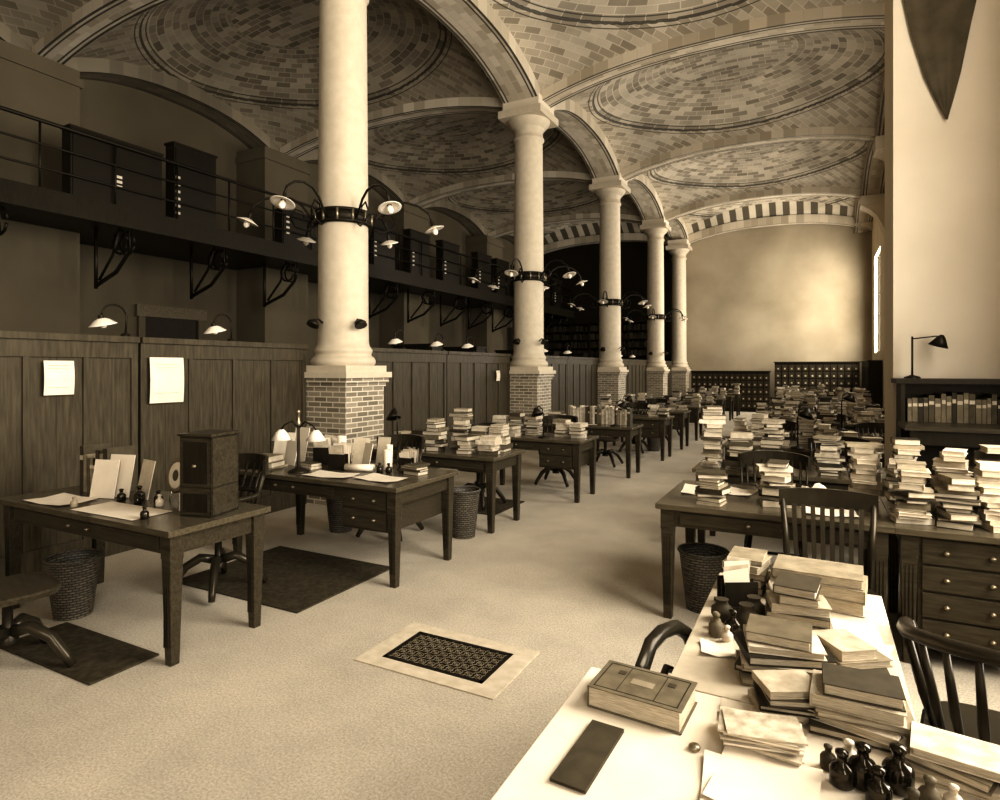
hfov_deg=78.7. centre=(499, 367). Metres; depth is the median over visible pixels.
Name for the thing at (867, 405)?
writing desk
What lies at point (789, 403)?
book stack
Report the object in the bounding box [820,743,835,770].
ink bottle
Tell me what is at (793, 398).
book stack
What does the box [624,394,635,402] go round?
book stack
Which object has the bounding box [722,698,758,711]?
paper sheet
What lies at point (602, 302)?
cluster
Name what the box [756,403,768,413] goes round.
book stack
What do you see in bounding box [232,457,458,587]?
writing desk
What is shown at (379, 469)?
ink bottle
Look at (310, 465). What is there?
book stack
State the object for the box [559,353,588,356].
filing cabinet
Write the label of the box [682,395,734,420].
writing desk
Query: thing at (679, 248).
stone column
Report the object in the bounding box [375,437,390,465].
folder
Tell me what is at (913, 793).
ink bottle
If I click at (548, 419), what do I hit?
swivel armchair
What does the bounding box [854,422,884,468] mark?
wooden armchair
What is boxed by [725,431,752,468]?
book stack
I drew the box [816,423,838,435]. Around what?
book stack
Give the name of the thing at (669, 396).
swivel armchair
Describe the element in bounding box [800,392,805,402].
book stack
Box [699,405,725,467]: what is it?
book stack
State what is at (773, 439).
book stack
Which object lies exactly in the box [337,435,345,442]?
paper roll
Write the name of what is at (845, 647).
book stack
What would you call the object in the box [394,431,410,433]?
book stack
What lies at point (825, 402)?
book stack
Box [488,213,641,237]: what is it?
rib
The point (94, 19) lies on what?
rib
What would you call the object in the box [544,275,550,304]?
cabinet
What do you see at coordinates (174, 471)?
oval portrait
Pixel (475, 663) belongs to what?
grate
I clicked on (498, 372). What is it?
notice
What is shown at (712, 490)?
book stack
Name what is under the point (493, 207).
vault
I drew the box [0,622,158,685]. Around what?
floor mat
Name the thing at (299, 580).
floor mat
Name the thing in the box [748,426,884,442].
writing desk
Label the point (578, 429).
book stack
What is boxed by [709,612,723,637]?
ink bottle
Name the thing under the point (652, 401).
swivel armchair
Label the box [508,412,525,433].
book stack
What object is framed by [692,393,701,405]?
book stack
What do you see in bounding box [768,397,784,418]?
book stack
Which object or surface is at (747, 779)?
paper sheet
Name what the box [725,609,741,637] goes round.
ink bottle
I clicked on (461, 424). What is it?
book stack
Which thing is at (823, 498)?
slat-back chair
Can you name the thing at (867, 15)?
rib
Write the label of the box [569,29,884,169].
vault
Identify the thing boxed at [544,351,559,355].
filing cabinet
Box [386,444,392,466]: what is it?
paper roll
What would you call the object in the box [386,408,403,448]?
desk lamp
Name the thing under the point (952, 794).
ink bottle
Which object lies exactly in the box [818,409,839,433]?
book stack
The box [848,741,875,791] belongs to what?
ink bottle
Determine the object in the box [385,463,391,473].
ink bottle
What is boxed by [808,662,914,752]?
book stack
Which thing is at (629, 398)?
desk lamp
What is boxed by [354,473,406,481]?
paper sheet
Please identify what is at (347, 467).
paper roll
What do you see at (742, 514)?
writing desk
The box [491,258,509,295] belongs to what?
cabinet
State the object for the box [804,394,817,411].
book stack
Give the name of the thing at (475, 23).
arches
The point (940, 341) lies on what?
desk lamp
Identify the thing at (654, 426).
writing desk
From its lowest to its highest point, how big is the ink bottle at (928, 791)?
0.066 m
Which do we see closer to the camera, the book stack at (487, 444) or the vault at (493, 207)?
the book stack at (487, 444)
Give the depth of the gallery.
12.01 m
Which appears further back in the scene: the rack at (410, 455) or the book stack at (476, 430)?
the book stack at (476, 430)
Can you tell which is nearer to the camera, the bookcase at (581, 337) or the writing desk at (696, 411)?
the writing desk at (696, 411)
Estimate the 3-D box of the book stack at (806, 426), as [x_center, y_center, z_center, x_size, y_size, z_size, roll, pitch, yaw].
[3.596,0.699,7.173,0.254,0.381,0.231,0,0,28]
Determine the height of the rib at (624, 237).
0.860 m
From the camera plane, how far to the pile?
1.41 m
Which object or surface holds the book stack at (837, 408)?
on the writing desk
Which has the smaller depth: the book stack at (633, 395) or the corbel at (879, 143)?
the book stack at (633, 395)
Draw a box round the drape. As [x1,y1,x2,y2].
[903,0,976,118]
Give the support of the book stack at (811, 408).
on the writing desk at (789, 431)
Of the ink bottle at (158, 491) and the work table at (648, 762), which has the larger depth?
the ink bottle at (158, 491)
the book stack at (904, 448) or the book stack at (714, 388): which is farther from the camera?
the book stack at (714, 388)
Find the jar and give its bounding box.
[881,742,914,796]
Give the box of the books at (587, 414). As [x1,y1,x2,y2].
[568,405,632,424]
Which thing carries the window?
in the wall at (878, 239)
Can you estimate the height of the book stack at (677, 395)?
0.311 m
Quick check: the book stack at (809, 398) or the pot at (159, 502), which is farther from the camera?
the book stack at (809, 398)
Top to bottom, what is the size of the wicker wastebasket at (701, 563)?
0.405 m
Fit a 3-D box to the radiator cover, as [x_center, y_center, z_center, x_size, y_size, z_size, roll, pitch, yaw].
[12.703,0.700,20.895,0.410,1.900,3.260,0,0,28]
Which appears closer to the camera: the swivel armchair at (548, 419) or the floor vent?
the floor vent
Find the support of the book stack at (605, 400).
on the writing desk at (654, 426)
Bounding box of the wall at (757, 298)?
[686,224,871,401]
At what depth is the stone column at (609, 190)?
17.25 m
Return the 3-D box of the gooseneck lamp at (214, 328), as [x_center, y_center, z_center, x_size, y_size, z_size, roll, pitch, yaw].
[-2.935,-0.430,6.398,0.230,0.289,0.346,0,0,28]
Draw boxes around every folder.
[90,459,119,498]
[110,454,135,497]
[138,459,155,499]
[273,432,295,456]
[284,440,296,465]
[295,427,309,461]
[352,438,370,463]
[362,442,372,463]
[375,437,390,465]
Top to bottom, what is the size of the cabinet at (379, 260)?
1.340 m
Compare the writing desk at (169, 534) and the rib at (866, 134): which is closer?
the writing desk at (169, 534)
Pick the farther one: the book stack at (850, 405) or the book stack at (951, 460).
the book stack at (850, 405)
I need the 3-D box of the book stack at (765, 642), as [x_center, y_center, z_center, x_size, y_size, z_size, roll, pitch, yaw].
[0.820,0.819,1.761,0.269,0.138,0.217,0,0,20]
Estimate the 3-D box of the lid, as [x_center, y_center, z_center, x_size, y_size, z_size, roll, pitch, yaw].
[0.453,0.882,1.421,0.028,0.012,0.028,0,0,28]
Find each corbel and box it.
[859,193,884,233]
[873,135,884,161]
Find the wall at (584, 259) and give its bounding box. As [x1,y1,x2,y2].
[544,242,671,360]
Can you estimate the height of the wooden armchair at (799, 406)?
0.962 m
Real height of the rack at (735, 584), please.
0.170 m
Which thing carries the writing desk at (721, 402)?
on the floor
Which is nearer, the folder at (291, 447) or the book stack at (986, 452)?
the book stack at (986, 452)
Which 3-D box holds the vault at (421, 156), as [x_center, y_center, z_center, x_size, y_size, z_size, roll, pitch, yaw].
[-1.449,-6.100,16.797,7.500,1.600,5.550,0,0,28]
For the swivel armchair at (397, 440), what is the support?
on the floor
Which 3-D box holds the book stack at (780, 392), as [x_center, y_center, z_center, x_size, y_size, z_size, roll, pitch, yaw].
[7.194,0.689,15.653,0.240,0.400,0.243,0,0,28]
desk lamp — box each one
[271,410,325,472]
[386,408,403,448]
[531,406,549,437]
[610,400,626,426]
[622,394,632,408]
[790,406,812,448]
[837,392,855,430]
[904,335,947,377]
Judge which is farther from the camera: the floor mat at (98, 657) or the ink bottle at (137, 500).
the ink bottle at (137, 500)
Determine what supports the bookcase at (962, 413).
on the floor
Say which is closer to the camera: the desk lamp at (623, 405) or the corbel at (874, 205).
the desk lamp at (623, 405)
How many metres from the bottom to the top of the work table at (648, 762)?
0.760 m
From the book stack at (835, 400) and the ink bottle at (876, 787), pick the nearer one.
the ink bottle at (876, 787)
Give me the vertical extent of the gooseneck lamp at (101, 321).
0.289 m
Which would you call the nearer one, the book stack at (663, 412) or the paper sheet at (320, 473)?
the paper sheet at (320, 473)
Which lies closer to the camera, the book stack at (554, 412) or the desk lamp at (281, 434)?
the desk lamp at (281, 434)
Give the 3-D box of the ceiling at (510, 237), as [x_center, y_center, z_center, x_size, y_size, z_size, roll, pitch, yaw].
[0.438,-5.745,27.880,0.600,1.050,4.750,0,0,28]
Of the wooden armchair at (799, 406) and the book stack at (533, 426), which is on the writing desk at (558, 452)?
the book stack at (533, 426)
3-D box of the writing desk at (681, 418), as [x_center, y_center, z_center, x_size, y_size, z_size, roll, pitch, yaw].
[3.193,1.270,12.939,1.540,0.760,0.740,0,0,28]
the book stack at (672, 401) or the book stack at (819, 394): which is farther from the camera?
the book stack at (819, 394)
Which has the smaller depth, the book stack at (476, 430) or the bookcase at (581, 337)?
the book stack at (476, 430)
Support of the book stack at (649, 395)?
on the writing desk at (696, 411)
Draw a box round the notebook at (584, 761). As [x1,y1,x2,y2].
[550,719,623,794]
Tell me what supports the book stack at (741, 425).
on the writing desk at (806, 451)
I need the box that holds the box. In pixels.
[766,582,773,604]
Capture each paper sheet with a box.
[25,493,98,504]
[70,501,171,519]
[302,470,359,477]
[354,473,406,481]
[681,483,697,494]
[700,638,735,656]
[700,749,804,799]
[702,745,822,799]
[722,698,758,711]
[729,487,757,495]
[806,506,858,516]
[830,618,894,661]
[856,635,894,654]
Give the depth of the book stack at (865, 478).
4.01 m
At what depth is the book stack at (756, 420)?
7.06 m
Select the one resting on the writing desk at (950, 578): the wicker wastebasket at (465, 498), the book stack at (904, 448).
the book stack at (904, 448)
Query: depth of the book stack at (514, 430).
7.93 m
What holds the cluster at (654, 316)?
attached to the stone column at (655, 230)
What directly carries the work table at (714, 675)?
on the floor
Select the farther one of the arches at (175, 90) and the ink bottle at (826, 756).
the arches at (175, 90)
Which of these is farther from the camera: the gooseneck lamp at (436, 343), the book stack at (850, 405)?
the book stack at (850, 405)
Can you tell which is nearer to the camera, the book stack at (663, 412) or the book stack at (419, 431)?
the book stack at (419, 431)
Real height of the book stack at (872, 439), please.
0.106 m
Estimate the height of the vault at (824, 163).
1.600 m
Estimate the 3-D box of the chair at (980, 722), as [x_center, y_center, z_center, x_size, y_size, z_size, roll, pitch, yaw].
[1.598,1.229,1.907,0.608,0.846,0.528,0,0,36]
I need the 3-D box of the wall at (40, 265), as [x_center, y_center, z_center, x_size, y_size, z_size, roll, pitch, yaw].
[-8.324,-1.850,10.598,1.040,7.000,1.480,0,0,28]
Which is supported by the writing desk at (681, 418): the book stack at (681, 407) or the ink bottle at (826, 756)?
the book stack at (681, 407)
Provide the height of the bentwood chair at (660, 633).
0.801 m
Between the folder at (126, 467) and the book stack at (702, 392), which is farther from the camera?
the book stack at (702, 392)
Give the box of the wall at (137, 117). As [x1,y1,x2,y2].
[80,79,513,365]
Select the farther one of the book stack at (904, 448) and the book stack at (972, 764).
the book stack at (904, 448)
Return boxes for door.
[134,304,206,339]
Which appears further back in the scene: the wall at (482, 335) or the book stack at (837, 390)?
the wall at (482, 335)
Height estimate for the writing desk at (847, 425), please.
0.760 m
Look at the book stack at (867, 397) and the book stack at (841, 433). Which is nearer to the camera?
the book stack at (841, 433)
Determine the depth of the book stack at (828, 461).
5.04 m
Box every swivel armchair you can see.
[183,453,268,602]
[355,434,423,541]
[457,422,506,509]
[534,415,577,486]
[586,408,623,467]
[619,402,650,453]
[643,398,669,440]
[664,395,684,435]
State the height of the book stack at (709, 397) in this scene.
0.292 m
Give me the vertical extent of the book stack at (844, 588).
0.126 m
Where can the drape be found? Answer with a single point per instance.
(939, 29)
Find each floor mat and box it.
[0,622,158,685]
[182,546,388,612]
[477,496,524,514]
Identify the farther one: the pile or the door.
the door
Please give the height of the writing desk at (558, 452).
0.760 m
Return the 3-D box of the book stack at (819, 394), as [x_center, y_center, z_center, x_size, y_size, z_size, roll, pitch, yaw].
[7.258,0.730,13.723,0.218,0.318,0.238,0,0,28]
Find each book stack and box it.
[248,453,287,470]
[300,461,321,469]
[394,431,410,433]
[399,462,429,475]
[411,429,424,439]
[422,418,448,450]
[449,408,473,448]
[454,434,479,454]
[471,426,489,450]
[475,435,502,454]
[488,423,512,452]
[492,415,508,423]
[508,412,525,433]
[509,425,521,436]
[523,415,542,435]
[548,410,565,414]
[552,418,572,436]
[569,422,587,437]
[599,394,611,407]
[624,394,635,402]
[636,393,646,409]
[645,393,653,404]
[647,405,658,415]
[655,402,666,408]
[657,408,670,416]
[667,398,678,410]
[671,392,681,405]
[677,405,687,410]
[683,394,692,405]
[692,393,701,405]
[695,469,730,506]
[698,390,705,401]
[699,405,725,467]
[704,391,714,401]
[711,386,718,395]
[720,388,726,395]
[722,546,771,596]
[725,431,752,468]
[733,417,749,431]
[734,384,739,393]
[734,613,836,686]
[748,670,818,724]
[750,413,767,444]
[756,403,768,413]
[756,459,795,507]
[756,471,790,488]
[758,419,785,450]
[765,571,833,629]
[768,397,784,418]
[768,554,867,617]
[776,387,784,396]
[779,405,795,421]
[782,432,791,445]
[783,390,791,399]
[785,401,798,410]
[789,396,801,404]
[790,391,802,404]
[794,411,816,443]
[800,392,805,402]
[800,406,816,431]
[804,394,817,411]
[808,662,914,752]
[812,628,892,674]
[813,435,846,476]
[814,419,820,430]
[816,397,831,411]
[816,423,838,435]
[817,393,826,405]
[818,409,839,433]
[826,392,833,396]
[830,397,840,408]
[833,405,847,421]
[836,389,842,395]
[837,443,844,453]
[839,431,858,437]
[843,441,882,496]
[845,400,857,414]
[847,460,853,475]
[848,447,875,470]
[850,407,866,423]
[855,394,865,406]
[855,411,874,434]
[856,388,865,393]
[860,437,884,448]
[861,391,871,403]
[867,408,881,421]
[876,419,884,435]
[882,437,926,507]
[889,460,935,525]
[899,721,999,799]
[929,448,973,508]
[933,473,981,531]
[969,444,999,515]
[974,460,999,532]
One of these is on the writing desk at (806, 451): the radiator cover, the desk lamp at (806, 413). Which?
the desk lamp at (806, 413)
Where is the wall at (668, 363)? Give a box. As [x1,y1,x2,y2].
[665,361,671,394]
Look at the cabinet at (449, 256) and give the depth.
19.21 m
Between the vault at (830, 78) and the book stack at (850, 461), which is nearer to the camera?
the book stack at (850, 461)
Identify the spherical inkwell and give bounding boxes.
[711,596,732,622]
[737,601,758,630]
[747,594,764,615]
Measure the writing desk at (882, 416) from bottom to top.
0.760 m
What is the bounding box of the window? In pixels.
[878,255,879,351]
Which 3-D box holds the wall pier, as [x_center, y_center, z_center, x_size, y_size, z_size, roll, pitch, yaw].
[4.267,-2.350,5.557,1.230,8.000,0.800,0,0,28]
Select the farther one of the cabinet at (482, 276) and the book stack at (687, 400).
the cabinet at (482, 276)
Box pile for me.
[717,706,807,765]
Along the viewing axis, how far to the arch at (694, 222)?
24.34 m
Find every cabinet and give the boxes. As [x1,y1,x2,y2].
[61,123,163,214]
[164,141,217,227]
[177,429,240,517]
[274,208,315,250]
[368,216,395,268]
[391,343,444,350]
[402,228,430,277]
[435,240,459,283]
[443,346,486,352]
[471,252,491,291]
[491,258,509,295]
[494,350,513,361]
[510,265,513,296]
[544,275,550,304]
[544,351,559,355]
[550,278,561,307]
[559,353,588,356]
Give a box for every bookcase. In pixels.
[544,321,646,359]
[891,378,999,487]
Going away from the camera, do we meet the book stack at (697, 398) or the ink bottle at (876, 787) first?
the ink bottle at (876, 787)
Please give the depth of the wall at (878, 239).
20.81 m
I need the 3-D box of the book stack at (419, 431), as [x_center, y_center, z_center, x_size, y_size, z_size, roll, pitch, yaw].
[-0.900,0.803,7.023,0.264,0.171,0.210,0,0,28]
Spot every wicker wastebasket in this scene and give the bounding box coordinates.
[41,548,103,620]
[326,498,351,532]
[452,485,480,538]
[647,438,659,451]
[677,542,729,613]
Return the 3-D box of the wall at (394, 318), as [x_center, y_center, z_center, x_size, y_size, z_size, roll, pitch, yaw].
[-3.192,-1.850,20.441,1.040,7.000,1.480,0,0,28]
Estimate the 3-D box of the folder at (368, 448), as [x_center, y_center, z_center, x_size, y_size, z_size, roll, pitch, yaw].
[-1.186,0.780,5.448,0.050,0.217,0.140,0,0,-40]
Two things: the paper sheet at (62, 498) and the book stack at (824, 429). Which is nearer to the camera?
the paper sheet at (62, 498)
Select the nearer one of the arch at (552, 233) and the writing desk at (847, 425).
the writing desk at (847, 425)
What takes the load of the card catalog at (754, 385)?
on the floor
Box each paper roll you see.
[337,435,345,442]
[344,464,374,470]
[383,449,391,469]
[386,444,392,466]
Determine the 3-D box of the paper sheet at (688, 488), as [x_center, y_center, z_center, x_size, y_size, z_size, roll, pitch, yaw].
[1.435,0.882,4.440,0.200,0.010,0.350,0,0,22]
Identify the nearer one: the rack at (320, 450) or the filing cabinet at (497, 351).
the rack at (320, 450)
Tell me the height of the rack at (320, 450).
0.262 m
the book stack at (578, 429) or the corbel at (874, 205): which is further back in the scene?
the corbel at (874, 205)
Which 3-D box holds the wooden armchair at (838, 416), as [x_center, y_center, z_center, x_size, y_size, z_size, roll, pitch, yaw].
[4.926,1.171,9.233,0.590,0.962,0.596,0,0,28]
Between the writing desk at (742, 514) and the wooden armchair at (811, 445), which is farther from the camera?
the wooden armchair at (811, 445)
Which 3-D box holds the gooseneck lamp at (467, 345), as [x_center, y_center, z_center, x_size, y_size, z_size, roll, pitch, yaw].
[-0.554,-0.430,10.964,0.230,0.289,0.346,0,0,28]
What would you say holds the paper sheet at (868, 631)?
on the work table at (714, 675)
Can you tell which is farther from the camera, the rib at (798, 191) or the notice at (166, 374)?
the rib at (798, 191)
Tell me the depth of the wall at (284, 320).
15.02 m
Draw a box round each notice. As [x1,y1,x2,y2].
[44,361,74,394]
[150,357,183,402]
[496,371,499,380]
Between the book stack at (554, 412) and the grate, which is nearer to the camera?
the grate
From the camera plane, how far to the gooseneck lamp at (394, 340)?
9.01 m
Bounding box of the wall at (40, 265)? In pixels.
[0,39,82,333]
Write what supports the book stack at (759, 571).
on the work table at (714, 675)
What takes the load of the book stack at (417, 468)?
on the writing desk at (385, 507)
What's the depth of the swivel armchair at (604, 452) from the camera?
10.30 m
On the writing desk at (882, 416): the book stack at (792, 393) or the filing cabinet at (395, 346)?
the book stack at (792, 393)
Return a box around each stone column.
[304,0,391,505]
[498,92,557,450]
[589,172,630,407]
[640,217,670,397]
[666,239,691,395]
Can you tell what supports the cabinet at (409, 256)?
on the gallery
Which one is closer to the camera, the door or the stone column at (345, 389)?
the stone column at (345, 389)
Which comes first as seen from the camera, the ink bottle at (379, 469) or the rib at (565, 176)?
the ink bottle at (379, 469)
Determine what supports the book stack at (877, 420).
on the writing desk at (789, 431)
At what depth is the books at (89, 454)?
4.37 m
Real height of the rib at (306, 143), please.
0.860 m
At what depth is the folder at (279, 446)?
5.79 m
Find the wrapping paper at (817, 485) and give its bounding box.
[801,483,825,487]
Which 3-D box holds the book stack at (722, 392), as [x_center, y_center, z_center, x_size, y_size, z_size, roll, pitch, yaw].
[7.176,0.766,19.604,0.204,0.247,0.225,0,0,28]
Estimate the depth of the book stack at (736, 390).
21.13 m
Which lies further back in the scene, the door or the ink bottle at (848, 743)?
the door
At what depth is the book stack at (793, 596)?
2.00 m
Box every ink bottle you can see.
[117,488,125,501]
[134,485,144,500]
[134,492,141,504]
[140,506,148,519]
[154,490,162,503]
[376,463,382,472]
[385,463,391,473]
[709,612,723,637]
[722,625,732,642]
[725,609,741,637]
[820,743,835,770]
[829,748,854,790]
[842,738,856,761]
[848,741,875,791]
[865,765,892,799]
[903,787,919,799]
[917,774,942,799]
[942,783,962,799]
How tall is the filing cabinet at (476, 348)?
2.250 m
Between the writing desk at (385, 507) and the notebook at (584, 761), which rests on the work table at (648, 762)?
the notebook at (584, 761)
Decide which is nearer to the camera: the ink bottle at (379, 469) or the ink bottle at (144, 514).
the ink bottle at (144, 514)
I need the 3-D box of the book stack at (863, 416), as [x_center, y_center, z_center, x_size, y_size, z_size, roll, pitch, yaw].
[4.881,0.736,8.160,0.228,0.306,0.213,0,0,28]
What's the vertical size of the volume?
0.056 m
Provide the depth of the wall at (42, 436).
5.94 m
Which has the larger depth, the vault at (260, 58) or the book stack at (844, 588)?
the vault at (260, 58)
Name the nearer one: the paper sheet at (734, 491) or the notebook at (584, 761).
the notebook at (584, 761)
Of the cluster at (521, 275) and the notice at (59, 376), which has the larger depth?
the cluster at (521, 275)
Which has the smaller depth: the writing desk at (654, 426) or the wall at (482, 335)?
the writing desk at (654, 426)
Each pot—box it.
[70,496,77,507]
[155,494,163,506]
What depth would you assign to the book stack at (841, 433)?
6.92 m
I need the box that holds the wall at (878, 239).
[872,218,884,408]
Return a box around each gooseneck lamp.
[89,304,129,335]
[203,313,234,340]
[388,330,405,348]
[430,333,444,350]
[461,336,474,351]
[563,345,571,356]
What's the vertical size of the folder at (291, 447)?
0.217 m
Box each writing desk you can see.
[0,485,270,666]
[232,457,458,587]
[371,444,524,533]
[481,432,598,502]
[542,424,643,477]
[596,414,673,460]
[613,409,690,449]
[654,404,703,440]
[655,480,894,618]
[681,401,715,407]
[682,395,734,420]
[692,458,888,542]
[712,393,741,415]
[713,398,725,413]
[722,440,884,466]
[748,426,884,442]
[768,411,884,420]
[800,403,880,407]
[834,421,853,429]
[880,496,999,663]
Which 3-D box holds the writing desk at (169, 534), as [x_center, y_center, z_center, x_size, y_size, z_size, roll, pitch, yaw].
[-2.454,1.270,4.042,1.850,0.760,0.700,0,0,28]
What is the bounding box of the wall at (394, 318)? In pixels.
[378,204,429,347]
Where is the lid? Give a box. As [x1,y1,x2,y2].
[688,742,700,751]
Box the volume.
[587,660,697,734]
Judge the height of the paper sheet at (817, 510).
0.010 m
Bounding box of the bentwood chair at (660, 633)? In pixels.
[635,619,691,674]
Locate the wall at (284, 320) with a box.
[235,146,309,365]
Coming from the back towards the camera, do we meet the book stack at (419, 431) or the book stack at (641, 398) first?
the book stack at (641, 398)
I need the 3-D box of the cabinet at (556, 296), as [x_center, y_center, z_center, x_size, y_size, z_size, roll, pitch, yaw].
[2.495,-3.322,27.456,0.281,1.340,1.040,0,0,28]
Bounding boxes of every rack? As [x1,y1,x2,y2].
[313,434,336,464]
[326,442,353,470]
[397,448,418,469]
[714,556,757,609]
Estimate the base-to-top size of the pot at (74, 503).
0.066 m
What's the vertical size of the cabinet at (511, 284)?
1.340 m
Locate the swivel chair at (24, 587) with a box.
[0,572,76,667]
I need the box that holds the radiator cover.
[861,360,881,407]
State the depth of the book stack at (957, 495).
3.36 m
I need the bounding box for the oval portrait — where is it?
[168,457,179,501]
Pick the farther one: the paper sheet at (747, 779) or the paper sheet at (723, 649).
the paper sheet at (723, 649)
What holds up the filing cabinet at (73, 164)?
on the gallery
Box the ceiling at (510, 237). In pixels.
[501,232,513,244]
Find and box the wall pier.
[885,0,999,473]
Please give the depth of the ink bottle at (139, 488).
4.06 m
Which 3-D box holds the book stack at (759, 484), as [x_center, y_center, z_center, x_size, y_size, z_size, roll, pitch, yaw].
[1.906,0.795,4.261,0.229,0.187,0.200,0,0,28]
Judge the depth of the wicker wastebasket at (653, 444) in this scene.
12.05 m
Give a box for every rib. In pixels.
[32,0,169,64]
[280,97,502,157]
[409,171,591,206]
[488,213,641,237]
[541,3,884,107]
[543,233,668,253]
[621,126,876,180]
[665,187,861,221]
[688,214,872,243]
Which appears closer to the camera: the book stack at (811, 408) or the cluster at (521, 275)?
the book stack at (811, 408)
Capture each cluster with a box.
[236,180,443,328]
[468,258,585,344]
[567,291,650,350]
[623,308,686,354]
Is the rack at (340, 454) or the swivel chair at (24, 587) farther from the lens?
the rack at (340, 454)
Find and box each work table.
[491,667,980,799]
[671,573,915,721]
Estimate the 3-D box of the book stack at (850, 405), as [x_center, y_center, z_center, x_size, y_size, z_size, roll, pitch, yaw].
[6.750,0.747,11.735,0.257,0.283,0.252,0,0,28]
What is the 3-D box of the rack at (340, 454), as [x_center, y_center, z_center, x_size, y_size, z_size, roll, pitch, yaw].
[-1.407,0.773,5.381,0.190,0.231,0.150,0,0,16]
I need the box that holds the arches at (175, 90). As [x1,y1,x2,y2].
[0,21,487,236]
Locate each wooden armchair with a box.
[737,450,810,556]
[779,420,796,440]
[798,405,815,410]
[808,435,869,465]
[815,412,845,427]
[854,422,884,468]
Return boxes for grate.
[382,631,512,683]
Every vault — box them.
[0,0,90,46]
[74,0,499,147]
[315,113,589,200]
[441,181,640,232]
[486,0,884,90]
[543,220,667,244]
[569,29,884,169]
[643,140,867,213]
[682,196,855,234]
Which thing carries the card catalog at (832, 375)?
on the floor
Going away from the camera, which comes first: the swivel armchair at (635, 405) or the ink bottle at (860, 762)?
the ink bottle at (860, 762)
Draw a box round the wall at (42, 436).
[0,330,646,577]
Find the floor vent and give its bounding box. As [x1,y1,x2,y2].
[354,622,539,699]
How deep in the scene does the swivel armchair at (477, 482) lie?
7.27 m
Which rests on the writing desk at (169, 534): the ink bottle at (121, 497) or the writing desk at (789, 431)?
the ink bottle at (121, 497)
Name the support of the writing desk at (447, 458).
on the floor
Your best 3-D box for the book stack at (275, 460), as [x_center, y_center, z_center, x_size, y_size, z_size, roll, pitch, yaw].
[-2.087,0.833,5.433,0.274,0.112,0.333,0,0,16]
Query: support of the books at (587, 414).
on the writing desk at (627, 431)
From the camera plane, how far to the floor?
3.41 m
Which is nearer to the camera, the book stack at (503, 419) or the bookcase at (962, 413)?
the bookcase at (962, 413)
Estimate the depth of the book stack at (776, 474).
3.90 m
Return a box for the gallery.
[0,105,573,334]
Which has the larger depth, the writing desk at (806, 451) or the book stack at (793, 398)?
the book stack at (793, 398)
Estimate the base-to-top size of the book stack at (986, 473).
0.361 m
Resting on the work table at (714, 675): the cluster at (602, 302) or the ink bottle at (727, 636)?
the ink bottle at (727, 636)
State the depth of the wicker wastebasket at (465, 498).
5.87 m
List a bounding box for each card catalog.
[690,371,770,411]
[774,361,860,396]
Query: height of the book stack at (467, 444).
0.181 m
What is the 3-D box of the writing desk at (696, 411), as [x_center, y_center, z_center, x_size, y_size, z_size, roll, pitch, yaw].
[3.979,1.270,14.447,1.540,0.760,0.740,0,0,28]
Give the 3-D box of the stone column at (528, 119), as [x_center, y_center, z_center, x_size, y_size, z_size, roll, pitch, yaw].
[0.593,-1.900,12.603,0.940,7.100,0.940,0,0,28]
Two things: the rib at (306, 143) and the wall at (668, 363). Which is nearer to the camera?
the rib at (306, 143)
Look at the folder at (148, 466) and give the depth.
4.16 m
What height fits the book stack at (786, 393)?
0.392 m
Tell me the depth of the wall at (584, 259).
28.42 m
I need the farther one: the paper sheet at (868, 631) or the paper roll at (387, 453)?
the paper roll at (387, 453)
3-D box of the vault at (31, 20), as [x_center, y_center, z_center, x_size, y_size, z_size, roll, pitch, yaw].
[-6.580,-6.100,6.955,7.500,1.600,5.550,0,0,28]
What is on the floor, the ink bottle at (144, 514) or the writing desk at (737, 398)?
the writing desk at (737, 398)
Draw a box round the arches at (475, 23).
[416,0,687,239]
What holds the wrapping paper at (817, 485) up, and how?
on the writing desk at (742, 514)
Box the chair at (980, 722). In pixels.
[896,616,999,744]
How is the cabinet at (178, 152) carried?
on the gallery
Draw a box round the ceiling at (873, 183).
[854,72,884,232]
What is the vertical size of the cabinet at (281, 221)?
0.840 m
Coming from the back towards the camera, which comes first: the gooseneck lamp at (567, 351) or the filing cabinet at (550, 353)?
the filing cabinet at (550, 353)
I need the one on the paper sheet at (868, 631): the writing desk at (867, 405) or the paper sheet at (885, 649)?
the paper sheet at (885, 649)
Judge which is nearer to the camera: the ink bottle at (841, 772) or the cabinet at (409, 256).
the ink bottle at (841, 772)
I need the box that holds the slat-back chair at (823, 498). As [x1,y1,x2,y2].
[779,487,878,595]
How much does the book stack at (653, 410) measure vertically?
0.208 m
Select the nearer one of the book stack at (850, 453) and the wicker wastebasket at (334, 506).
the book stack at (850, 453)
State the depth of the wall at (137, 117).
13.73 m
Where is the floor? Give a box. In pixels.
[0,411,999,799]
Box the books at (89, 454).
[80,443,134,492]
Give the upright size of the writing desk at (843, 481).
0.760 m
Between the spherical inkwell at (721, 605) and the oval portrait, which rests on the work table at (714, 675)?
the spherical inkwell at (721, 605)
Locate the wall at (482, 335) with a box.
[465,235,503,352]
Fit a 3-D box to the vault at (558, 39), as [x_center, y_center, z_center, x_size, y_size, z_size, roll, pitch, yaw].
[2.472,-6.100,8.495,7.130,1.600,5.550,0,0,28]
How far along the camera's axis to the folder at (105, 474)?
4.18 m
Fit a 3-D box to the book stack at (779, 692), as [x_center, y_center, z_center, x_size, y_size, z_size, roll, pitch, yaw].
[0.746,0.847,1.580,0.174,0.076,0.145,0,0,10]
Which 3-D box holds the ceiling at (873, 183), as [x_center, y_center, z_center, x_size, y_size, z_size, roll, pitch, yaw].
[10.313,-5.745,16.473,0.600,1.050,15.850,0,0,28]
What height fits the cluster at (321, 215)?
1.666 m

